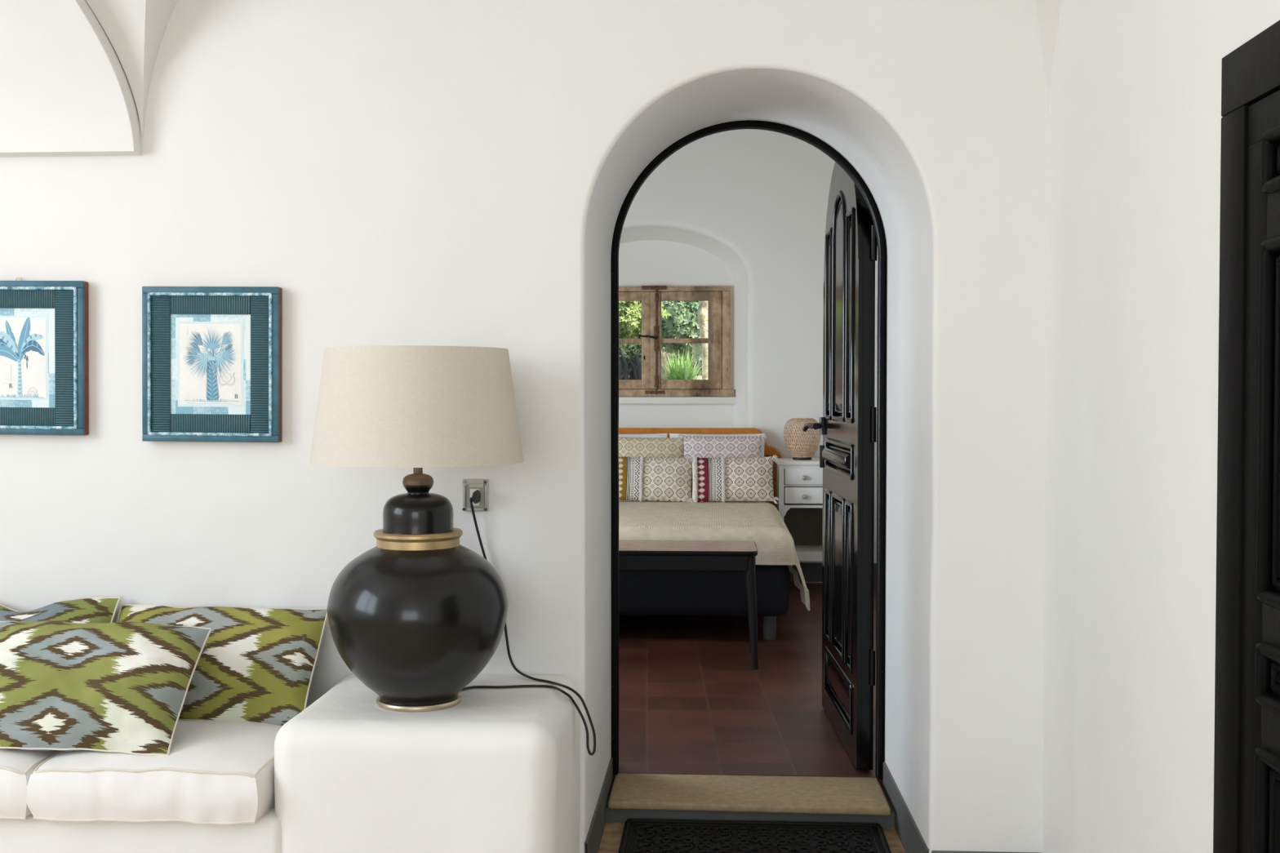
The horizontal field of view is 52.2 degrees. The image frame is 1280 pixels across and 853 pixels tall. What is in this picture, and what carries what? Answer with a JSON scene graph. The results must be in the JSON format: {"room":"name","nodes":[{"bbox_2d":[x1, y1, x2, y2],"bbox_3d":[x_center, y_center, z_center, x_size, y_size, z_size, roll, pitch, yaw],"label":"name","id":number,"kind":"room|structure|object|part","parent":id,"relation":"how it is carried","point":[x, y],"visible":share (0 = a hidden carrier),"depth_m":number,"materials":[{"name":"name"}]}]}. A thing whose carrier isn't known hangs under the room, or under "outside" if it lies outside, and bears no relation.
{"room":"traditional dwelling","nodes":[
{"label":"traditional dwelling","id":0,"kind":"room"},
{"bbox_2d":[0,0,1048,852],"bbox_3d":[-0.784,-0.439,3.767,4.600,3.368,0.890,0,1,3],"label":"wall","id":1,"kind":"structure","parent":0,"point":[404,172],"depth_m":3.31,"materials":[{"name":"white paint"}]},
{"bbox_2d":[0,276,88,435],"bbox_3d":[-1.602,-0.182,3.354,0.366,0.406,0.037,1,1,3],"label":"framed print","id":2,"kind":"object","parent":1,"relation":"attached to","point":[44,369],"visible":1,"depth_m":3.34,"materials":[{"name":"teal paint"}]},
{"bbox_3d":[-1.601,-0.329,3.343,0.214,0.052,0.008,1,1,3],"label":"cross panel","id":3,"kind":"part","parent":2,"relation":"part of","materials":[{"name":"teal wood"}]},
{"bbox_3d":[-1.604,-0.023,3.351,0.214,0.052,0.008,1,1,3],"label":"cross panel","id":4,"kind":"part","parent":2,"relation":"part of","materials":[{"name":"teal wood"}]},
{"bbox_3d":[-1.467,-0.175,3.339,0.057,0.357,0.008,1,1,3],"label":"panel","id":5,"kind":"part","parent":2,"relation":"part of","materials":[{"name":"teal wood"}]},
{"bbox_2d":[0,0,142,156],"bbox_3d":[-2.226,-1.157,2.780,1.834,0.954,1.250,0,1,3],"label":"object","id":6,"kind":"structure","parent":1,"relation":"attached to","point":[65,90],"depth_m":3.26,"materials":[{"name":"white paint"}]},
{"bbox_2d":[142,286,281,442],"bbox_3d":[-1.090,-0.158,3.326,0.353,0.394,0.037,1,1,3],"label":"framed print","id":7,"kind":"object","parent":1,"relation":"attached to","point":[211,356],"visible":1,"depth_m":3.32,"materials":[{"name":"teal paint"}]},
{"bbox_3d":[-1.221,-0.159,3.326,0.054,0.357,0.008,1,1,3],"label":"panel","id":8,"kind":"part","parent":7,"relation":"part of","materials":[{"name":"teal wood"}]},
{"bbox_3d":[-1.089,-0.311,3.314,0.206,0.052,0.008,1,1,3],"label":"cross panel","id":9,"kind":"part","parent":7,"relation":"part of","materials":[{"name":"teal wood"}]},
{"bbox_3d":[-1.092,-0.005,3.322,0.206,0.052,0.008,1,1,3],"label":"cross panel","id":10,"kind":"part","parent":7,"relation":"part of","materials":[{"name":"teal wood"}]},
{"bbox_3d":[-0.960,-0.157,3.311,0.054,0.357,0.008,1,1,3],"label":"panel","id":11,"kind":"part","parent":7,"relation":"part of","materials":[{"name":"teal wood"}]},
{"bbox_2d":[462,479,488,511],"bbox_3d":[-0.416,0.174,3.306,0.066,0.082,0.018,0,1,3],"label":"wall socket","id":12,"kind":"object","parent":1,"relation":"attached to","point":[469,486],"visible":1,"depth_m":3.30,"materials":[{"name":"beige plastic"}]},
{"bbox_2d":[470,488,479,506],"bbox_3d":[-0.417,0.179,3.301,0.024,0.043,0.006,0,1,3],"label":"outlet","id":13,"kind":"object","parent":12,"relation":"attached to","point":[472,491],"depth_m":3.30,"materials":[{"name":"beige plastic"}]},
{"bbox_3d":[-0.417,0.176,3.304,0.048,0.058,0.003,0,1,3],"label":"plate","id":14,"kind":"part","parent":12,"relation":"part of","materials":[{"name":"grey plastic"}]},
{"bbox_2d":[583,756,613,852],"bbox_3d":[-0.116,1.120,3.723,0.011,0.138,0.791,0,1,4],"label":"baseboard","id":15,"kind":"structure","parent":1,"relation":"attached to","point":[595,833],"depth_m":3.69,"materials":[{"name":"grey paint"}]},
{"bbox_2d":[610,120,887,779],"bbox_3d":[0.362,0.058,4.538,0.870,2.062,0.936,0,1,3],"label":"door","id":16,"kind":"structure","parent":1,"relation":"attached to","point":[850,425],"depth_m":4.14,"materials":[{"name":"black paint"}]},
{"bbox_3d":[0.665,-0.002,4.905,0.095,0.068,0.170,0,1,1],"label":"handle","id":17,"kind":"part","parent":16,"relation":"part of","materials":[{"name":"black metal"}]},
{"bbox_3d":[0.700,0.512,4.818,0.024,0.562,0.152,0,1,1],"label":"panel","id":18,"kind":"part","parent":16,"relation":"part of","materials":[{"name":"black paint"}]},
{"bbox_3d":[0.700,-0.374,4.796,0.024,0.704,0.152,0,1,1],"label":"panel","id":19,"kind":"part","parent":16,"relation":"part of","materials":[{"name":"black paint"}]},
{"bbox_3d":[0.697,0.518,4.560,0.024,0.562,0.299,0,1,1],"label":"panel","id":20,"kind":"part","parent":16,"relation":"part of","materials":[{"name":"black paint"}]},
{"bbox_3d":[0.689,0.108,4.550,0.040,0.122,0.669,0,1,1],"label":"panel","id":21,"kind":"part","parent":16,"relation":"part of","materials":[{"name":"black paint"}]},
{"bbox_3d":[0.697,0.913,4.570,0.024,0.172,0.669,0,1,1],"label":"panel","id":22,"kind":"part","parent":16,"relation":"part of","materials":[{"name":"black paint"}]},
{"bbox_3d":[0.697,-0.417,4.537,0.024,0.804,0.299,0,1,1],"label":"panel","id":23,"kind":"part","parent":16,"relation":"part of","materials":[{"name":"black paint"}]},
{"bbox_3d":[0.694,0.524,4.301,0.024,0.562,0.152,0,1,1],"label":"panel","id":24,"kind":"part","parent":16,"relation":"part of","materials":[{"name":"black paint"}]},
{"bbox_3d":[0.694,-0.361,4.280,0.024,0.704,0.152,0,1,1],"label":"panel","id":25,"kind":"part","parent":16,"relation":"part of","materials":[{"name":"black paint"}]},
{"bbox_2d":[608,773,890,815],"bbox_3d":[0.328,1.116,4.014,0.827,0.025,0.396,0,1,3],"label":"step","id":26,"kind":"structure","parent":1,"relation":"attached to","point":[863,796],"depth_m":3.92,"materials":[{"name":"stone"}]},
{"bbox_2d":[605,783,894,827],"bbox_3d":[0.326,1.161,3.978,0.859,0.064,0.250,0,1,3],"label":"trim","id":27,"kind":"structure","parent":1,"relation":"attached to","point":[612,815],"depth_m":3.85,"materials":[{"name":"grey paint"}]},
{"bbox_2d":[882,761,928,852],"bbox_3d":[0.744,1.121,3.673,0.011,0.138,0.791,0,1,3],"label":"baseboard","id":28,"kind":"structure","parent":1,"relation":"attached to","point":[908,833],"depth_m":3.68,"materials":[{"name":"grey paint"}]},
{"bbox_2d":[931,850,1033,852],"bbox_3d":[0.866,1.131,3.262,0.274,0.138,0.008,0,1,3],"label":"baseboard","id":29,"kind":"structure","parent":1,"relation":"attached to","point":[932,851],"depth_m":3.26,"materials":[{"name":"grey paint"}]},
{"bbox_2d":[85,0,1062,142],"bbox_3d":[-1.249,-1.163,-0.117,4.116,1.100,6.880,0,1,3],"label":"vault","id":30,"kind":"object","parent":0,"point":[135,29],"visible":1,"depth_m":3.23,"materials":[{"name":"white paint"}]},
{"bbox_2d":[618,128,877,563],"bbox_3d":[-0.052,-0.593,8.660,3.700,3.300,0.510,0,1,3],"label":"wall","id":31,"kind":"structure","parent":0,"point":[744,211],"depth_m":8.35,"materials":[{"name":"white paint"}]},
{"bbox_2d":[618,285,736,404],"bbox_3d":[0.088,-0.539,8.644,1.137,0.778,0.149,0,1,3],"label":"window","id":32,"kind":"structure","parent":31,"relation":"in","point":[651,389],"depth_m":8.62,"materials":[{"name":"brown wood"}]},
{"bbox_3d":[0.052,-0.591,8.591,0.129,0.034,0.038,0,1,-2],"label":"handle","id":33,"kind":"part","parent":32,"relation":"part of","materials":[{"name":"black metal"}]},
{"bbox_3d":[0.093,-0.915,8.604,0.162,0.025,0.010,0,1,3],"label":"keeper plate","id":34,"kind":"part","parent":32,"relation":"part of","materials":[{"name":"metal"}]},
{"bbox_3d":[0.098,-0.226,8.621,0.130,0.022,0.010,0,1,3],"label":"keeper plate","id":35,"kind":"part","parent":32,"relation":"part of","materials":[{"name":"metal"}]},
{"bbox_3d":[0.088,-0.173,8.655,1.137,0.046,0.085,0,1,3],"label":"sill","id":36,"kind":"part","parent":32,"relation":"part of","materials":[{"name":"white paint"}]},
{"bbox_2d":[789,562,876,582],"bbox_3d":[-0.067,0.933,8.444,3.700,0.120,0.018,0,1,3],"label":"baseboard","id":37,"kind":"structure","parent":31,"relation":"attached to","point":[812,572],"depth_m":8.37,"materials":[{"name":"grey paint"}]},
{"bbox_2d":[613,581,883,786],"bbox_3d":[-0.190,1.070,6.312,3.700,0.050,4.315,0,1,3],"label":"floor","id":38,"kind":"structure","parent":0,"point":[692,700],"depth_m":5.14,"materials":[{"name":"tile"}]},
{"bbox_2d":[618,540,758,669],"bbox_3d":[-0.149,0.796,5.930,1.354,0.518,0.420,0,1,3],"label":"bench","id":39,"kind":"object","parent":38,"relation":"on","point":[687,555],"visible":0.48,"depth_m":5.71,"materials":[{"name":"brown wood"}]},
{"bbox_3d":[0.509,0.808,6.072,0.056,0.488,0.051,0,1,3],"label":"leg","id":40,"kind":"part","parent":39,"relation":"part of","materials":[{"name":"black wood"}]},
{"bbox_3d":[0.489,0.817,5.713,0.056,0.488,0.051,0,1,3],"label":"leg","id":41,"kind":"part","parent":39,"relation":"part of","materials":[{"name":"black wood"}]},
{"bbox_2d":[618,427,789,639],"bbox_3d":[-0.001,0.526,7.347,1.691,0.986,2.080,0,1,3],"label":"bed","id":42,"kind":"object","parent":38,"relation":"on","point":[641,592],"visible":0.3,"depth_m":6.30,"materials":[{"name":"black fabric"}]},
{"bbox_2d":[618,433,666,437],"bbox_3d":[-0.120,0.239,8.190,0.585,0.391,0.161,0,1,-2],"label":"pillow","id":43,"kind":"object","parent":42,"relation":"on","point":[652,435],"visible":0.04,"depth_m":8.20,"materials":[{"name":"fabric"}]},
{"bbox_2d":[618,436,685,457],"bbox_3d":[0.029,0.254,8.037,0.553,0.409,0.162,0,1,2],"label":"cushion","id":44,"kind":"object","parent":42,"relation":"on","point":[652,447],"visible":0.34,"depth_m":8.02,"materials":[{"name":"fabric"}]},
{"bbox_3d":[-0.006,0.554,7.268,1.522,0.155,1.920,0,1,3],"label":"mattress","id":45,"kind":"part","parent":42,"relation":"part of","materials":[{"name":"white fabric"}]},
{"bbox_3d":[0.057,0.402,8.349,1.691,0.786,0.067,0,1,3],"label":"headboard","id":46,"kind":"part","parent":42,"relation":"part of","materials":[{"name":"yellow fabric"}]},
{"bbox_2d":[618,501,810,610],"bbox_3d":[0.063,0.667,7.051,1.604,0.408,1.560,0,1,3],"label":"bedspread","id":47,"kind":"object","parent":42,"relation":"on","point":[762,523],"visible":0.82,"depth_m":6.44,"materials":[{"name":"beige fabric"}]},
{"bbox_2d":[618,455,694,502],"bbox_3d":[0.065,0.317,7.784,0.544,0.295,0.172,0,1,8],"label":"lumbar cushion","id":48,"kind":"object","parent":47,"relation":"on","point":[641,478],"visible":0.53,"depth_m":7.74,"materials":[{"name":"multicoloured fabric"}]},
{"bbox_3d":[0.009,0.303,7.754,0.028,0.278,0.082,1,-13,3],"label":"fur trim","id":49,"kind":"part","parent":48,"relation":"part of","materials":[{"name":"white fabric"}]},
{"bbox_2d":[686,454,778,503],"bbox_3d":[0.550,0.317,7.760,0.544,0.299,0.163,0,1,-1],"label":"lumbar cushion","id":50,"kind":"object","parent":47,"relation":"on","point":[722,479],"visible":0.99,"depth_m":7.72,"materials":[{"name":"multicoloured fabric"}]},
{"bbox_3d":[0.331,0.313,7.753,0.027,0.287,0.050,-1,-13,3],"label":"fur trim","id":51,"kind":"part","parent":50,"relation":"part of","materials":[{"name":"white"}]},
{"bbox_3d":[0.493,0.306,7.726,0.028,0.278,0.082,-1,-13,3],"label":"fur trim","id":52,"kind":"part","parent":50,"relation":"part of","materials":[{"name":"white fabric"}]},
{"bbox_2d":[669,433,764,457],"bbox_3d":[0.483,0.240,8.157,0.601,0.391,0.148,0,1,4],"label":"pillow","id":53,"kind":"object","parent":42,"relation":"on","point":[671,435],"visible":0.03,"depth_m":8.17,"materials":[{"name":"fabric"}]},
{"bbox_2d":[678,433,766,497],"bbox_3d":[0.504,0.251,8.011,0.552,0.412,0.174,0,1,7],"label":"cushion","id":54,"kind":"object","parent":42,"relation":"on","point":[700,446],"visible":0.36,"depth_m":8.00,"materials":[{"name":"fabric"}]},
{"bbox_3d":[0.637,0.973,6.420,0.068,0.140,0.068,0,1,3],"label":"leg","id":55,"kind":"part","parent":42,"relation":"part of","materials":[{"name":"grey"}]},
{"bbox_2d":[774,457,822,561],"bbox_3d":[1.053,0.604,8.009,0.440,0.799,0.412,0,1,3],"label":"nightstand","id":56,"kind":"object","parent":38,"relation":"on","point":[799,483],"visible":0.61,"depth_m":7.85,"materials":[{"name":"white paint"}]},
{"bbox_2d":[783,417,821,460],"bbox_3d":[0.995,0.077,8.010,0.230,0.255,0.230,0,1,3],"label":"lamp","id":57,"kind":"object","parent":56,"relation":"on","point":[798,455],"visible":0.94,"depth_m":7.94,"materials":[{"name":"beige wicker"}]},
{"bbox_3d":[1.048,0.412,7.924,0.348,0.098,0.202,0,1,3],"label":"drawer","id":58,"kind":"part","parent":56,"relation":"part of","materials":[{"name":"white paint"}]},
{"bbox_3d":[1.064,0.512,8.201,0.356,0.578,0.012,0,1,3],"label":"panel","id":59,"kind":"part","parent":56,"relation":"part of","materials":[{"name":"white wood"}]},
{"bbox_3d":[1.048,0.298,7.922,0.348,0.098,0.202,0,1,3],"label":"drawer","id":60,"kind":"part","parent":56,"relation":"part of","materials":[{"name":"white paint"}]},
{"bbox_2d":[598,822,905,852],"bbox_3d":[-1.030,1.203,3.744,4.116,0.050,0.775,0,1,3],"label":"floor","id":61,"kind":"structure","parent":0,"point":[611,837],"depth_m":3.73,"materials":[{"name":"beige stone"}]},
{"bbox_2d":[618,818,891,852],"bbox_3d":[0.317,1.172,3.595,0.752,0.018,0.495,0,1,3],"label":"doormat","id":62,"kind":"object","parent":61,"relation":"on","point":[639,835],"visible":1,"depth_m":3.71,"materials":[{"name":"black rubber"}]},
{"bbox_2d":[1042,0,1279,852],"bbox_3d":[0.805,-0.260,-0.213,0.001,3.130,6.880,0,1,3],"label":"wall","id":63,"kind":"structure","parent":0,"point":[1135,119],"depth_m":2.55,"materials":[{"name":"white paint"}]},
{"bbox_2d":[1213,19,1279,852],"bbox_3d":[0.934,0.326,1.608,0.070,1.810,1.020,0,1,3],"label":"door","id":64,"kind":"structure","parent":63,"relation":"in","point":[1246,749],"depth_m":1.99,"materials":[{"name":"black wood"}]},
{"bbox_3d":[0.924,0.789,1.815,0.027,0.617,0.312,0,1,3],"label":"panel","id":65,"kind":"part","parent":64,"relation":"part of","materials":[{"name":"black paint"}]},
{"bbox_3d":[0.913,0.377,1.611,0.027,0.099,0.700,0,1,3],"label":"panel","id":66,"kind":"part","parent":64,"relation":"part of","materials":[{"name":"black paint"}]},
{"bbox_3d":[0.924,-0.004,1.795,0.027,0.542,0.312,0,1,3],"label":"panel","id":67,"kind":"part","parent":64,"relation":"part of","materials":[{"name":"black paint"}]},
{"bbox_3d":[0.913,-0.383,1.592,0.027,0.098,0.700,0,1,3],"label":"panel","id":68,"kind":"part","parent":64,"relation":"part of","materials":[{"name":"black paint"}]},
{"bbox_3d":[-1.250,1.297,-0.067,4.116,0.050,6.860,0,1,3],"label":"floor","id":69,"kind":"structure","parent":0,"visible":0},
{"bbox_2d":[0,673,580,852],"bbox_3d":[-1.638,0.954,3.135,2.953,0.638,0.534,0,1,3],"label":"sofa","id":70,"kind":"object","parent":69,"relation":"on","point":[495,770],"visible":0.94,"depth_m":2.82,"materials":[{"name":"white"}]},
{"bbox_2d":[0,749,57,820],"bbox_3d":[-1.558,0.773,3.107,0.518,0.146,0.574,0,1,3],"label":"seat cushion","id":71,"kind":"object","parent":70,"relation":"on","point":[16,766],"visible":0.21,"depth_m":2.82,"materials":[{"name":"white fabric"}]},
{"bbox_2d":[0,596,120,623],"bbox_3d":[-1.585,0.578,3.258,0.503,0.280,0.223,0,1,3],"label":"throw cushion","id":72,"kind":"object","parent":71,"relation":"on","point":[86,610],"visible":0.23,"depth_m":3.29,"materials":[{"name":"fabric"}]},
{"bbox_3d":[-1.937,1.017,3.154,2.354,0.352,0.534,0,1,3],"label":"seat","id":73,"kind":"part","parent":70,"relation":"part of","materials":[{"name":"white"}]},
{"bbox_2d":[26,719,281,825],"bbox_3d":[-1.053,0.774,3.079,0.518,0.146,0.574,0,1,3],"label":"seat cushion","id":74,"kind":"object","parent":70,"relation":"on","point":[220,772],"visible":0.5,"depth_m":2.81,"materials":[{"name":"white fabric"}]},
{"bbox_2d":[0,621,211,755],"bbox_3d":[-1.286,0.592,2.989,0.536,0.266,0.265,0,1,3],"label":"throw cushion","id":75,"kind":"object","parent":74,"relation":"on","point":[65,686],"visible":1,"depth_m":2.91,"materials":[{"name":"green fabric"}]},
{"bbox_2d":[116,604,327,726],"bbox_3d":[-1.067,0.589,3.229,0.553,0.263,0.229,0,1,6],"label":"throw cushion","id":76,"kind":"object","parent":74,"relation":"on","point":[254,664],"visible":0.63,"depth_m":3.17,"materials":[{"name":"green fabric"}]},
{"bbox_2d":[309,345,595,755],"bbox_3d":[-0.478,0.310,3.057,0.485,0.979,0.596,1,2,37],"label":"table lamp","id":77,"kind":"object","parent":70,"relation":"on","point":[419,615],"visible":1,"depth_m":2.85,"materials":[{"name":"black ceramic"}]},
{"bbox_3d":[-0.511,-0.048,3.004,0.485,0.260,0.485,0,1,3],"label":"lamp shade","id":78,"kind":"part","parent":77,"relation":"part of","materials":[{"name":"fabric"}]},
{"bbox_2d":[327,544,507,706],"bbox_3d":[-0.511,0.448,3.016,0.412,0.355,0.412,0,1,3],"label":"jar","id":79,"kind":"object","parent":77,"relation":"attached to","point":[415,624],"depth_m":2.87,"materials":[{"name":"black ceramic"}]},
{"bbox_3d":[-0.511,0.046,3.006,0.021,0.130,0.021,0,1,3],"label":"stem","id":80,"kind":"part","parent":77,"relation":"part of","materials":[{"name":"brown wood"}]},
{"bbox_3d":[-0.511,0.199,3.010,0.161,0.092,0.161,0,1,3],"label":"lid","id":81,"kind":"part","parent":77,"relation":"part of","materials":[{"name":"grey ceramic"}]},
{"bbox_3d":[-0.268,0.492,3.196,0.327,0.608,0.214,0,1,3],"label":"cord","id":82,"kind":"part","parent":77,"relation":"part of","materials":[{"name":"black plastic"}]},
{"label":"outside","id":83,"kind":"structure","parent":0,"visible":0},
{"bbox_2d":[628,360,702,379],"bbox_3d":[0.744,-0.588,12.928,8.000,0.760,8.080,0,1,3],"label":"ground","id":84,"kind":"structure","parent":83,"point":[700,377],"depth_m":12.12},
{"bbox_2d":[618,301,671,347],"bbox_3d":[-0.104,-0.918,10.457,0.713,0.590,0.533,0,1,3],"label":"shrub","id":85,"kind":"object","parent":84,"relation":"on","point":[629,312],"visible":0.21,"depth_m":10.27,"materials":[{"name":"green plant"}]},
{"bbox_2d":[618,343,679,379],"bbox_3d":[-0.045,-0.637,11.843,0.737,0.596,0.692,-1,2,-41],"label":"shrub","id":86,"kind":"object","parent":84,"relation":"on","point":[630,357],"visible":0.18,"depth_m":11.65,"materials":[{"name":"green plant"}]},
{"bbox_3d":[-0.108,-0.537,11.587,0.289,0.340,0.274,0,1,3],"label":"stem","id":87,"kind":"part","parent":86,"relation":"part of","materials":[{"name":"green plant"}]},
{"bbox_2d":[661,346,671,379],"bbox_3d":[0.196,-0.702,11.656,0.233,0.790,0.112,0,1,15],"label":"trunk","id":88,"kind":"object","parent":84,"relation":"on","point":[664,362],"visible":0.11,"depth_m":11.60,"materials":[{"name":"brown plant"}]},
{"bbox_2d":[661,301,702,362],"bbox_3d":[0.423,-0.904,11.138,0.758,0.734,0.588,0,1,3],"label":"shrub","id":89,"kind":"object","parent":84,"relation":"on","point":[682,322],"visible":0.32,"depth_m":10.93,"materials":[{"name":"green plant"}]},
{"bbox_2d":[661,348,707,379],"bbox_3d":[0.329,-0.425,10.228,0.681,0.384,0.646,0,1,3],"label":"spiky plant","id":90,"kind":"object","parent":84,"relation":"on","point":[682,371],"visible":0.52,"depth_m":10.11,"materials":[{"name":"green plant"}]},
{"bbox_2d":[674,351,702,375],"bbox_3d":[0.539,-0.693,12.388,0.913,0.655,0.542,0,1,3],"label":"shrub","id":91,"kind":"object","parent":84,"relation":"on","point":[700,365],"visible":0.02,"depth_m":12.22,"materials":[{"name":"green plant"}]},
{"bbox_2d":[697,301,707,379],"bbox_3d":[0.567,-0.871,10.587,0.214,1.299,0.150,0,1,3],"label":"trunk","id":92,"kind":"object","parent":84,"relation":"on","point":[702,311],"visible":0.24,"depth_m":10.54,"materials":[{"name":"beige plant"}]}
]}

